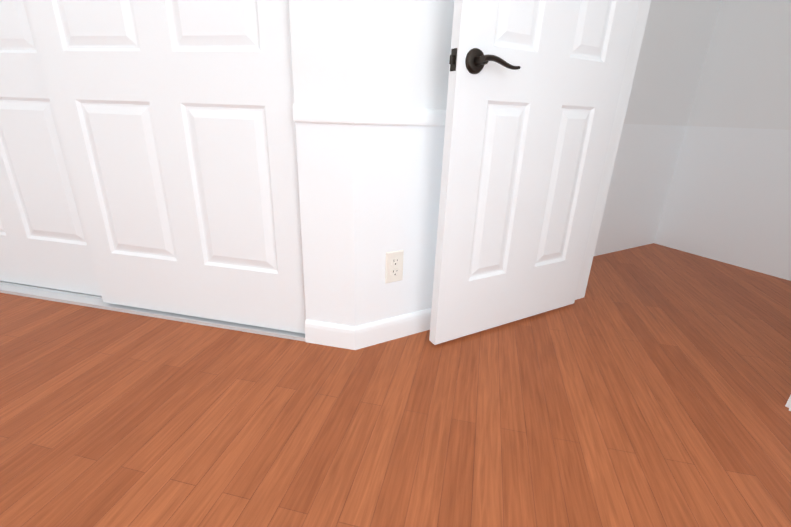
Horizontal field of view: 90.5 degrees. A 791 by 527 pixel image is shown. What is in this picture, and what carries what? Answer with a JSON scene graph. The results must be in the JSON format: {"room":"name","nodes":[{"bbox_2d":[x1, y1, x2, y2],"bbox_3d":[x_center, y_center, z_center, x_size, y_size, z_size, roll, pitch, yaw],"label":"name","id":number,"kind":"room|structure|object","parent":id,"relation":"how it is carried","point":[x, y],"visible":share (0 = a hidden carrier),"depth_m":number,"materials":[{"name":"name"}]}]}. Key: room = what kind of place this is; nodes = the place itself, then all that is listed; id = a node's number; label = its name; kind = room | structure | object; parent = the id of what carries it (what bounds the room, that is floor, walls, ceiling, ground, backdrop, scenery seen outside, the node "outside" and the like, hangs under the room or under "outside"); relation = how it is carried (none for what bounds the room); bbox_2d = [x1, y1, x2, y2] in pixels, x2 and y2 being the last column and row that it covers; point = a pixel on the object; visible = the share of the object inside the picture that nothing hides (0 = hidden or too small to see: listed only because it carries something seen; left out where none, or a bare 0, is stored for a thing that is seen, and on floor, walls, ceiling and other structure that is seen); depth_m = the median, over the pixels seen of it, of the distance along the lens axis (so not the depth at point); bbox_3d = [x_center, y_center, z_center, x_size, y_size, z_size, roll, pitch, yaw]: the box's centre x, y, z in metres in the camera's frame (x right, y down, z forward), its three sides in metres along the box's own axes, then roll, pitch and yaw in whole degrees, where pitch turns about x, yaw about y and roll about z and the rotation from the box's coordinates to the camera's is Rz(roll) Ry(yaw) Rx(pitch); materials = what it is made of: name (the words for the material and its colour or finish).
{"room":"bedroom","nodes":[
{"label":"bedroom","id":0,"kind":"room"},
{"bbox_2d":[289,0,354,326],"bbox_3d":[-1.201,-0.987,1.236,2.282,2.440,0.120,6,21,11],"label":"wall","id":1,"kind":"structure","parent":0,"point":[322,40],"depth_m":1.18,"materials":[{"name":"paint"}]},
{"bbox_2d":[0,0,305,341],"bbox_3d":[-1.154,-0.774,1.287,1.799,2.010,0.110,6,21,11],"label":"door frame","id":2,"kind":"structure","parent":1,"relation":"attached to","point":[69,297],"depth_m":1.57,"materials":[{"name":"white wood"}]},
{"bbox_2d":[0,0,101,295],"bbox_3d":[-1.571,-0.802,1.412,0.925,1.914,0.034,6,21,11],"label":"closet door","id":3,"kind":"structure","parent":2,"relation":"attached to","point":[43,241],"depth_m":1.53,"materials":[{"name":"paint"}]},
{"bbox_2d":[26,0,304,333],"bbox_3d":[-0.726,-0.691,1.200,0.905,1.914,0.034,6,21,11],"label":"closet door","id":4,"kind":"structure","parent":2,"relation":"attached to","point":[175,122],"depth_m":1.30,"materials":[{"name":"paint"}]},
{"bbox_2d":[0,243,790,526],"bbox_3d":[0.031,0.590,0.808,5.758,0.120,5.580,6,21,11],"label":"floor","id":5,"kind":"structure","parent":0,"point":[648,385],"depth_m":1.08,"materials":[{"name":"laminate"}]},
{"bbox_2d":[354,0,453,326],"bbox_3d":[0.363,-0.945,1.273,1.140,2.440,0.120,-10,24,-28],"label":"wall","id":6,"kind":"structure","parent":0,"point":[402,50],"depth_m":1.22,"materials":[{"name":"paint"}]},
{"bbox_2d":[305,308,431,349],"bbox_3d":[0.215,0.176,1.626,0.942,0.086,0.702,6,21,11],"label":"baseboard","id":7,"kind":"structure","parent":6,"relation":"attached to","point":[352,337],"depth_m":1.36,"materials":[{"name":"paint"}]},
{"bbox_2d":[385,250,403,282],"bbox_3d":[-0.002,0.012,1.356,0.070,0.115,0.008,-10,24,-28],"label":"electrical outlet","id":8,"kind":"object","parent":6,"relation":"attached to","point":[394,267],"visible":1,"depth_m":1.35,"materials":[{"name":"white plastic"}]},
{"bbox_2d":[594,0,790,280],"bbox_3d":[1.737,-0.929,1.363,1.330,2.440,1.800,-10,24,-28],"label":"wall","id":9,"kind":"structure","parent":0,"point":[702,165],"depth_m":2.25,"materials":[{"name":"paint"}]},
{"bbox_3d":[1.144,-0.798,0.961,1.095,2.440,1.180,6,21,11],"label":"wall","id":10,"kind":"structure","parent":0,"visible":0},
{"bbox_2d":[429,0,639,344],"bbox_3d":[0.497,-0.705,1.242,0.784,2.000,0.150,-10,24,-28],"label":"room door","id":11,"kind":"structure","parent":10,"relation":"in","point":[534,89],"depth_m":1.33,"materials":[{"name":"paint"}]},
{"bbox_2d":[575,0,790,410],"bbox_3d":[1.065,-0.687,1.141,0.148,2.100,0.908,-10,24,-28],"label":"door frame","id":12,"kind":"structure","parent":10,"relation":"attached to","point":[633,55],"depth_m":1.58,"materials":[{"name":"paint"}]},
{"bbox_3d":[-1.059,0.159,-1.766,3.998,2.440,0.120,6,21,11],"label":"wall","id":13,"kind":"structure","parent":0,"visible":0},
{"bbox_2d":[293,104,445,125],"bbox_3d":[0.239,-0.505,1.367,0.942,0.050,0.702,6,21,11],"label":"trim","id":14,"kind":"structure","parent":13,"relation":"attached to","point":[342,114],"depth_m":1.08,"materials":[{"name":"paint"}]}
]}

